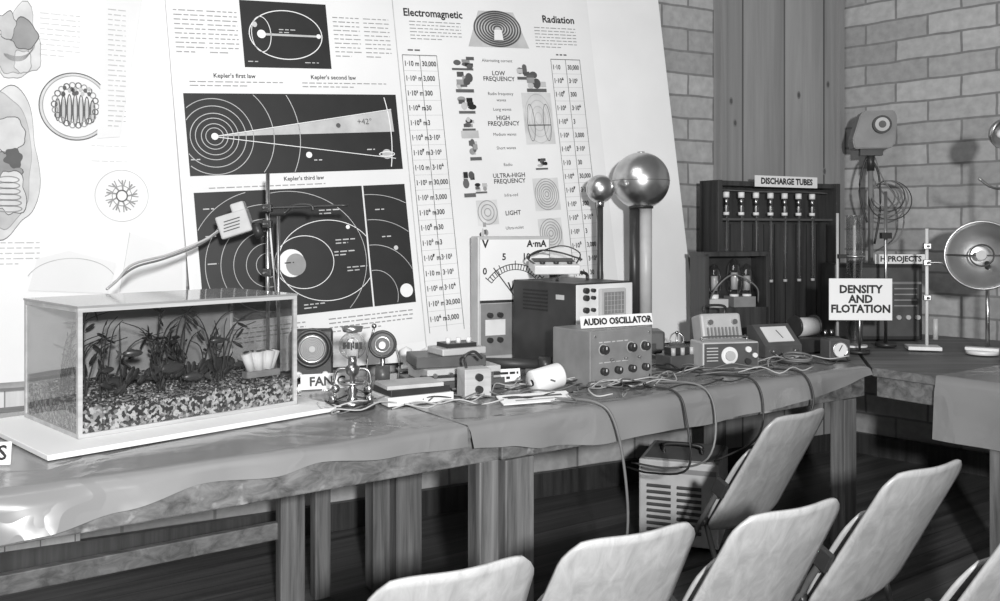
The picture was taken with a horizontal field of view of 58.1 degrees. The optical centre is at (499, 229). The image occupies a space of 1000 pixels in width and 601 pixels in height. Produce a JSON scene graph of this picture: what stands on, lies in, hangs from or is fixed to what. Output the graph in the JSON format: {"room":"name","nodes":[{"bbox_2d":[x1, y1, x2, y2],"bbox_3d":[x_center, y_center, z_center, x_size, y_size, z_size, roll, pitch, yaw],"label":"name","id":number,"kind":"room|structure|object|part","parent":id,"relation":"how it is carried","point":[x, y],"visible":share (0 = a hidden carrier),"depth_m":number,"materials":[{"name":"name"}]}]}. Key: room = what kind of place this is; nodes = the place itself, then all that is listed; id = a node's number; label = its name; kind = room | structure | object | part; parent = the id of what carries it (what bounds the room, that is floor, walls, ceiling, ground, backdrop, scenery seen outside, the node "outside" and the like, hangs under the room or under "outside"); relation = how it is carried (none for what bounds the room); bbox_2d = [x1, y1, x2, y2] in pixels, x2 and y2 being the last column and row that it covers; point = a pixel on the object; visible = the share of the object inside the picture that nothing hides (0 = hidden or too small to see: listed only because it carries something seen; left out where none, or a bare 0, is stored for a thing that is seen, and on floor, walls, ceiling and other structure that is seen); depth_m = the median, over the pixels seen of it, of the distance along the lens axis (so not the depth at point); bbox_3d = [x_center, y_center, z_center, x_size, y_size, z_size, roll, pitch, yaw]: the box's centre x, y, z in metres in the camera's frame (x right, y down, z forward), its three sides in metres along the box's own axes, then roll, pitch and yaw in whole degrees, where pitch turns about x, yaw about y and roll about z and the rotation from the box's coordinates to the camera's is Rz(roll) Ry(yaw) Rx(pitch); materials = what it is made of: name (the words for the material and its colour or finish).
{"room":"science classroom","nodes":[
{"label":"science classroom","id":0,"kind":"room"},
{"bbox_2d":[0,0,713,538],"bbox_3d":[-1.504,-0.320,3.684,8.400,3.300,0.151,0,0,-28],"label":"wall","id":1,"kind":"structure","parent":0,"point":[687,26],"depth_m":4.92,"materials":[{"name":"brick"}]},
{"bbox_2d":[0,390,79,551],"bbox_3d":[-3.230,0.960,2.670,3.600,0.700,0.020,0,0,-28],"label":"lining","id":2,"kind":"object","parent":1,"relation":"attached to","point":[7,398],"visible":0.02,"depth_m":3.41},
{"bbox_2d":[0,0,185,382],"bbox_3d":[-2.064,-0.235,3.289,1.750,1.620,0.017,0,0,-28],"label":"chart","id":3,"kind":"object","parent":1,"relation":"attached to","point":[90,186],"visible":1,"depth_m":3.52,"materials":[{"name":"white paper"}]},
{"bbox_2d":[0,434,829,572],"bbox_3d":[-0.137,1.270,4.307,5.000,0.120,0.032,0,0,-28],"label":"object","id":4,"kind":"structure","parent":1,"relation":"attached to","point":[346,514],"depth_m":4.00,"materials":[{"name":"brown wood"}]},
{"bbox_2d":[165,0,689,370],"bbox_3d":[-0.182,-0.460,4.159,2.624,2.071,0.215,0,0,-28],"label":"display board","id":5,"kind":"object","parent":1,"relation":"attached to","point":[439,125],"visible":0.94,"depth_m":4.00,"materials":[{"name":"paper"}]},
{"bbox_2d":[714,0,844,448],"bbox_3d":[1.635,-0.370,5.224,0.970,3.180,0.060,0,0,-28],"label":"wood panel","id":6,"kind":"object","parent":1,"relation":"in","point":[779,65],"depth_m":5.20,"materials":[{"name":"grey wood"}]},
{"bbox_2d":[0,451,989,600],"bbox_3d":[0.500,1.380,1.500,12.000,0.100,14.000,0,0,-35],"label":"floor","id":7,"kind":"structure","parent":0,"point":[957,536],"depth_m":3.73,"materials":[{"name":"black wood"}]},
{"bbox_2d":[0,381,498,600],"bbox_3d":[-1.643,0.958,2.364,3.144,0.745,1.250,0,0,-35],"label":"workbench","id":8,"kind":"object","parent":7,"relation":"on","point":[289,490],"visible":0.41,"depth_m":2.76,"materials":[{"name":"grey wood"}]},
{"bbox_2d":[106,173,347,381],"bbox_3d":[-0.989,0.183,3.275,0.833,0.790,0.245,0,0,-27],"label":"stand","id":9,"kind":"object","parent":8,"relation":"on","point":[238,222],"visible":0.91,"depth_m":3.34,"materials":[{"name":"grey metal"}]},
{"bbox_2d":[0,383,467,545],"bbox_3d":[-1.573,0.636,2.237,2.914,0.112,1.038,0,0,-35],"label":"tablecloth","id":10,"kind":"object","parent":8,"relation":"on","point":[40,497],"visible":0.65,"depth_m":2.30,"materials":[{"name":"plastic"}]},
{"bbox_2d":[0,441,11,464],"bbox_3d":[-1.336,0.550,2.199,0.262,0.055,0.015,0,0,-10],"label":"sign card","id":11,"kind":"object","parent":10,"relation":"on","point":[5,447],"visible":1,"depth_m":2.22,"materials":[{"name":"white paper"}]},
{"bbox_2d":[0,396,340,460],"bbox_3d":[-1.025,0.571,2.769,0.575,0.014,0.890,0,0,44],"label":"base board","id":12,"kind":"object","parent":10,"relation":"on","point":[43,441],"visible":0.52,"depth_m":2.52,"materials":[{"name":"white wood"}]},
{"bbox_2d":[23,288,297,438],"bbox_3d":[-1.046,0.385,2.815,0.424,0.358,0.689,0,0,44],"label":"aquarium","id":13,"kind":"object","parent":12,"relation":"on","point":[95,365],"visible":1,"depth_m":2.75,"materials":[{"name":"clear glass"}]},
{"bbox_2d":[300,372,349,389],"bbox_3d":[-0.629,0.550,3.278,0.190,0.055,0.020,0,0,-18],"label":"sign card","id":14,"kind":"object","parent":10,"relation":"on","point":[308,381],"visible":0.84,"depth_m":3.27,"materials":[{"name":"white paper"}]},
{"bbox_2d":[329,326,374,411],"bbox_3d":[-0.482,0.447,2.940,0.150,0.262,0.150,0,0,0],"label":"apparatus","id":15,"kind":"object","parent":10,"relation":"on","point":[352,369],"visible":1,"depth_m":2.93,"materials":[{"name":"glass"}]},
{"bbox_2d":[291,328,332,379],"bbox_3d":[-0.732,0.479,3.505,0.160,0.198,0.111,0,0,-12],"label":"loudspeaker","id":16,"kind":"object","parent":8,"relation":"on","point":[314,345],"visible":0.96,"depth_m":3.46,"materials":[{"name":"grey metal"}]},
{"bbox_2d":[367,555,533,600],"bbox_3d":[-0.179,0.976,1.865,0.424,0.708,0.489,0,0,-28],"label":"folding chair","id":17,"kind":"object","parent":7,"relation":"on","point":[510,578],"visible":1,"depth_m":1.67,"materials":[{"name":"grey fabric"}]},
{"bbox_2d":[508,393,628,534],"bbox_3d":[0.263,0.943,3.067,0.328,0.772,0.368,0,0,-35],"label":"power cable","id":18,"kind":"object","parent":7,"relation":"on","point":[562,398],"visible":0.61,"depth_m":2.95,"materials":[{"name":"black rubber"}]},
{"bbox_2d":[360,332,866,600],"bbox_3d":[1.025,0.958,4.075,3.176,0.745,1.030,0,0,-35],"label":"workbench","id":19,"kind":"object","parent":7,"relation":"on","point":[516,463],"visible":0.34,"depth_m":3.39,"materials":[{"name":"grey wood"}]},
{"bbox_2d":[471,236,549,357],"bbox_3d":[0.055,0.303,4.075,0.370,0.550,0.098,0,0,-27],"label":"meter","id":20,"kind":"object","parent":19,"relation":"on","point":[496,261],"visible":0.77,"depth_m":4.01,"materials":[{"name":"white plastic"}]},
{"bbox_2d":[355,343,872,447],"bbox_3d":[0.460,0.601,3.645,2.018,0.200,1.036,0,0,-35],"label":"tablecloth","id":21,"kind":"object","parent":19,"relation":"on","point":[646,411],"depth_m":3.15,"materials":[{"name":"fabric"}]},
{"bbox_2d":[364,323,400,393],"bbox_3d":[-0.420,0.456,3.220,0.130,0.244,0.090,0,0,-5],"label":"motor","id":22,"kind":"object","parent":21,"relation":"on","point":[382,344],"visible":0.73,"depth_m":3.21,"materials":[{"name":"paint"}]},
{"bbox_2d":[395,346,427,372],"bbox_3d":[-0.267,0.529,3.730,0.320,0.098,0.100,0,0,-15],"label":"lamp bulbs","id":23,"kind":"object","parent":21,"relation":"on","point":[404,368],"visible":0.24,"depth_m":3.70,"materials":[{"name":"white glass"}]},
{"bbox_2d":[372,377,453,406],"bbox_3d":[-0.300,0.546,3.060,0.240,0.064,0.160,0,0,-30],"label":"book stack","id":24,"kind":"object","parent":21,"relation":"on","point":[401,391],"visible":0.84,"depth_m":3.00,"materials":[{"name":"white paper"}]},
{"bbox_2d":[399,337,504,390],"bbox_3d":[-0.179,0.488,3.338,0.340,0.180,0.235,0,0,-22],"label":"stack","id":25,"kind":"object","parent":21,"relation":"on","point":[441,361],"visible":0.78,"depth_m":3.28,"materials":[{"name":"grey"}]},
{"bbox_2d":[317,376,586,414],"bbox_3d":[-0.172,0.559,3.064,0.911,0.029,0.484,0,0,-34],"label":"wire tangle","id":26,"kind":"object","parent":21,"relation":"on","point":[461,400],"visible":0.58,"depth_m":2.91,"materials":[{"name":"black rubber"}]},
{"bbox_2d":[457,350,493,398],"bbox_3d":[-0.082,0.498,3.125,0.111,0.160,0.090,0,0,-25],"label":"transformer","id":27,"kind":"object","parent":21,"relation":"on","point":[470,379],"visible":0.94,"depth_m":3.10,"materials":[{"name":"grey metal"}]},
{"bbox_2d":[501,368,520,381],"bbox_3d":[0.031,0.553,3.418,0.100,0.050,0.019,0,0,-20],"label":"sign card","id":28,"kind":"object","parent":21,"relation":"on","point":[508,374],"visible":0.69,"depth_m":3.42,"materials":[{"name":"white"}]},
{"bbox_3d":[0.030,0.538,3.580,0.350,0.075,0.060,0,0,8],"label":"induction coil","id":29,"kind":"part","parent":21,"relation":"part of","materials":[{"name":"plastic"}]},
{"bbox_2d":[496,391,570,404],"bbox_3d":[0.120,0.565,3.030,0.260,0.021,0.069,0,0,-22],"label":"paper sheets","id":30,"kind":"object","parent":21,"relation":"on","point":[537,398],"visible":0.91,"depth_m":3.02,"materials":[{"name":"grey paper"}]},
{"bbox_2d":[526,363,566,392],"bbox_3d":[0.165,0.532,3.220,0.133,0.106,0.089,0,0,-30],"label":"paper roll","id":31,"kind":"object","parent":21,"relation":"on","point":[552,376],"visible":0.92,"depth_m":3.19,"materials":[{"name":"white paper"}]},
{"bbox_2d":[513,271,631,363],"bbox_3d":[0.319,0.378,3.899,0.334,0.401,0.427,0,0,-38],"label":"oscilloscope","id":32,"kind":"object","parent":21,"relation":"on","point":[540,305],"visible":0.5,"depth_m":3.80,"materials":[{"name":"paint"}]},
{"bbox_2d":[527,245,581,274],"bbox_3d":[0.234,0.128,3.900,0.246,0.125,0.133,0,0,-10],"label":"multimeter","id":33,"kind":"object","parent":32,"relation":"on","point":[539,266],"visible":1,"depth_m":3.85,"materials":[{"name":"white plastic"}]},
{"bbox_2d":[586,175,613,278],"bbox_3d":[0.465,0.161,4.180,0.132,0.835,0.132,0,0,0],"label":"sphere","id":34,"kind":"object","parent":21,"relation":"on","point":[600,188],"visible":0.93,"depth_m":4.16,"materials":[{"name":"metal"}]},
{"bbox_2d":[553,325,651,386],"bbox_3d":[0.403,0.475,3.470,0.315,0.205,0.246,0,0,-35],"label":"audio oscillator","id":35,"kind":"object","parent":21,"relation":"on","point":[587,355],"visible":1,"depth_m":3.38,"materials":[{"name":"grey metal"}]},
{"bbox_2d":[580,313,652,328],"bbox_3d":[0.451,0.348,3.458,0.330,0.045,0.018,0,0,-27],"label":"sign card","id":36,"kind":"object","parent":35,"relation":"on","point":[643,318],"visible":1,"depth_m":3.45,"materials":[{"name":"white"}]},
{"bbox_2d":[612,151,669,353],"bbox_3d":[0.669,0.103,4.270,0.273,0.949,0.273,0,0,0],"label":"van de graaff generator","id":37,"kind":"object","parent":21,"relation":"on","point":[641,180],"visible":0.95,"depth_m":4.22,"materials":[{"name":"grey metal"}]},
{"bbox_2d":[450,352,850,401],"bbox_3d":[0.611,0.560,3.606,1.955,0.029,0.663,0,0,-35],"label":"wire tangle","id":38,"kind":"object","parent":21,"relation":"on","point":[676,373],"visible":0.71,"depth_m":3.37,"materials":[{"name":"black rubber"}]},
{"bbox_2d":[656,345,693,368],"bbox_3d":[0.750,0.535,3.800,0.160,0.085,0.100,0,0,-30],"label":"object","id":39,"kind":"object","parent":21,"relation":"on","point":[677,356],"visible":0.88,"depth_m":3.76,"materials":[{"name":"grey plastic"}]},
{"bbox_2d":[669,331,684,345],"bbox_3d":[0.790,0.514,4.020,0.100,0.128,0.100,0,0,0],"label":"galvanometer","id":40,"kind":"object","parent":21,"relation":"on","point":[676,343],"visible":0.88,"depth_m":4.01,"materials":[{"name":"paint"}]},
{"bbox_2d":[690,335,757,370],"bbox_3d":[0.944,0.510,3.773,0.250,0.135,0.152,0,0,-12],"label":"radio","id":41,"kind":"object","parent":21,"relation":"on","point":[711,353],"visible":0.99,"depth_m":3.72,"materials":[{"name":"grey metal"}]},
{"bbox_2d":[691,304,741,338],"bbox_3d":[0.986,0.458,4.075,0.200,0.241,0.142,0,0,-15],"label":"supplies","id":42,"kind":"object","parent":41,"relation":"on","point":[715,324],"visible":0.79,"depth_m":4.04,"materials":[{"name":"grey metal"}]},
{"bbox_2d":[689,251,770,339],"bbox_3d":[1.142,0.343,4.462,0.360,0.470,0.176,0,0,-15],"label":"apparatus","id":43,"kind":"object","parent":21,"relation":"on","point":[739,281],"visible":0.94,"depth_m":4.44,"materials":[{"name":"paint"}]},
{"bbox_2d":[747,323,801,357],"bbox_3d":[1.273,0.508,4.161,0.200,0.140,0.160,0,0,-20],"label":"meter","id":44,"kind":"object","parent":21,"relation":"on","point":[773,339],"visible":0.86,"depth_m":4.13,"materials":[{"name":"grey metal"}]},
{"bbox_3d":[1.284,0.557,3.930,0.158,0.038,0.150,0,0,0],"label":"cable coil","id":45,"kind":"part","parent":21,"relation":"part of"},
{"bbox_2d":[820,338,849,359],"bbox_3d":[1.501,0.533,4.026,0.100,0.090,0.088,0,0,-10],"label":"meter","id":46,"kind":"object","parent":21,"relation":"on","point":[829,347],"visible":0.98,"depth_m":3.99,"materials":[{"name":"grey metal"}]},
{"bbox_2d":[613,366,814,474],"bbox_3d":[0.766,0.750,3.534,0.876,0.398,0.567,0,0,-36],"label":"power cable","id":47,"kind":"object","parent":19,"relation":"hanging from","point":[797,371],"visible":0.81,"depth_m":3.33,"materials":[{"name":"black rubber"}]},
{"bbox_2d":[700,175,839,331],"bbox_3d":[1.501,0.143,4.953,0.900,0.870,0.154,0,0,-28],"label":"display cabinet","id":48,"kind":"object","parent":19,"relation":"on","point":[793,219],"visible":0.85,"depth_m":4.97,"materials":[{"name":"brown wood"}]},
{"bbox_2d":[787,315,839,352],"bbox_3d":[1.485,0.493,4.320,0.260,0.170,0.140,0,0,-25],"label":"coil","id":49,"kind":"object","parent":19,"relation":"on","point":[807,330],"visible":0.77,"depth_m":4.27,"materials":[{"name":"paint"}]},
{"bbox_2d":[836,213,870,349],"bbox_3d":[1.708,0.248,4.380,0.155,0.660,0.120,0,0,0],"label":"cylinder","id":50,"kind":"object","parent":19,"relation":"on","point":[854,256],"visible":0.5,"depth_m":4.38,"materials":[{"name":"white plastic"}]},
{"bbox_2d":[829,278,891,353],"bbox_3d":[1.691,0.403,4.240,0.290,0.350,0.100,0,0,3],"label":"sign card","id":51,"kind":"object","parent":19,"relation":"on","point":[859,299],"visible":0.97,"depth_m":4.22,"materials":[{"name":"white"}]},
{"bbox_2d":[822,254,924,339],"bbox_3d":[2.002,0.353,4.820,0.485,0.450,0.220,0,0,0],"label":"display","id":52,"kind":"object","parent":19,"relation":"on","point":[905,270],"visible":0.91,"depth_m":4.73,"materials":[{"name":"paint"}]},
{"bbox_2d":[537,521,694,600],"bbox_3d":[0.181,0.976,2.065,0.424,0.708,0.489,0,0,-28],"label":"folding chair","id":53,"kind":"object","parent":7,"relation":"on","point":[648,565],"visible":1,"depth_m":1.88,"materials":[{"name":"grey fabric"}]},
{"bbox_2d":[639,440,727,552],"bbox_3d":[0.807,1.119,3.893,0.348,0.423,0.369,0,0,20],"label":"supplies","id":54,"kind":"object","parent":7,"relation":"on","point":[664,500],"visible":0.67,"depth_m":3.75,"materials":[{"name":"grey metal"}]},
{"bbox_2d":[681,408,824,592],"bbox_3d":[0.897,0.976,3.263,0.424,0.708,0.489,0,0,-38],"label":"folding chair","id":55,"kind":"object","parent":7,"relation":"on","point":[759,479],"visible":0.78,"depth_m":3.14,"materials":[{"name":"grey fabric"}]},
{"bbox_2d":[670,497,839,600],"bbox_3d":[0.559,0.976,2.231,0.424,0.708,0.489,0,0,-30],"label":"folding chair","id":56,"kind":"object","parent":7,"relation":"on","point":[768,556],"visible":0.98,"depth_m":2.06,"materials":[{"name":"grey fabric"}]},
{"bbox_2d":[793,459,961,600],"bbox_3d":[1.027,0.976,2.577,0.424,0.708,0.489,0,0,-32],"label":"folding chair","id":57,"kind":"object","parent":7,"relation":"on","point":[873,548],"visible":0.98,"depth_m":2.44,"materials":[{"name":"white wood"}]},
{"bbox_2d":[850,334,999,555],"bbox_3d":[2.584,0.958,3.534,1.775,0.745,3.465,0,0,-43],"label":"workbench","id":58,"kind":"object","parent":7,"relation":"on","point":[903,374],"visible":0.66,"depth_m":3.86,"materials":[{"name":"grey wood"}]},
{"bbox_2d":[848,110,911,262],"bbox_3d":[2.130,-0.042,5.037,0.320,1.240,0.189,0,0,10],"label":"projector","id":59,"kind":"object","parent":58,"relation":"on","point":[872,132],"visible":0.92,"depth_m":5.00,"materials":[{"name":"paint"}]},
{"bbox_2d":[875,191,896,346],"bbox_3d":[1.920,0.193,4.480,0.100,0.770,0.100,0,0,0],"label":"stand","id":60,"kind":"object","parent":58,"relation":"on","point":[885,235],"visible":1,"depth_m":4.47,"materials":[{"name":"paint"}]},
{"bbox_2d":[905,229,944,350],"bbox_3d":[2.064,0.285,4.356,0.180,0.585,0.110,0,0,15],"label":"stand","id":61,"kind":"object","parent":58,"relation":"on","point":[926,297],"visible":1,"depth_m":4.36,"materials":[{"name":"silver metal"}]},
{"bbox_2d":[932,365,999,450],"bbox_3d":[2.585,0.716,2.956,0.738,0.271,2.010,0,0,-35],"label":"tablecloth","id":62,"kind":"object","parent":58,"relation":"on","point":[966,409],"visible":1,"depth_m":3.49,"materials":[{"name":"fabric"}]},
{"bbox_2d":[978,119,999,189],"bbox_3d":[2.183,0.046,3.921,0.244,1.064,0.123,0,0,0],"label":"gooseneck lamp","id":63,"kind":"object","parent":62,"relation":"on","point":[994,130],"visible":1,"depth_m":3.93,"materials":[{"name":"metal"}]},
{"bbox_2d":[943,220,999,355],"bbox_3d":[2.251,0.267,4.206,0.302,0.623,0.151,0,0,9],"label":"reflector","id":64,"kind":"object","parent":58,"relation":"on","point":[971,253],"visible":1,"depth_m":4.23,"materials":[{"name":"silver metal"}]},
{"bbox_2d":[924,544,999,600],"bbox_3d":[1.147,0.976,2.217,0.424,0.708,0.489,0,0,-32],"label":"folding chair","id":65,"kind":"object","parent":7,"relation":"on","point":[981,581],"visible":1,"depth_m":2.04,"materials":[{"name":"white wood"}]},
{"bbox_2d":[845,0,999,453],"bbox_3d":[4.505,-0.320,2.986,0.150,3.300,7.000,0,0,-43],"label":"wall","id":66,"kind":"structure","parent":0,"point":[935,64],"depth_m":5.11,"materials":[{"name":"brick"}]},
{"bbox_2d":[856,431,989,476],"bbox_3d":[4.302,1.270,3.070,0.036,0.120,6.500,0,0,-43],"label":"baseboard","id":67,"kind":"structure","parent":66,"relation":"attached to","point":[973,462],"depth_m":5.10,"materials":[{"name":"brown wood"}]}
]}

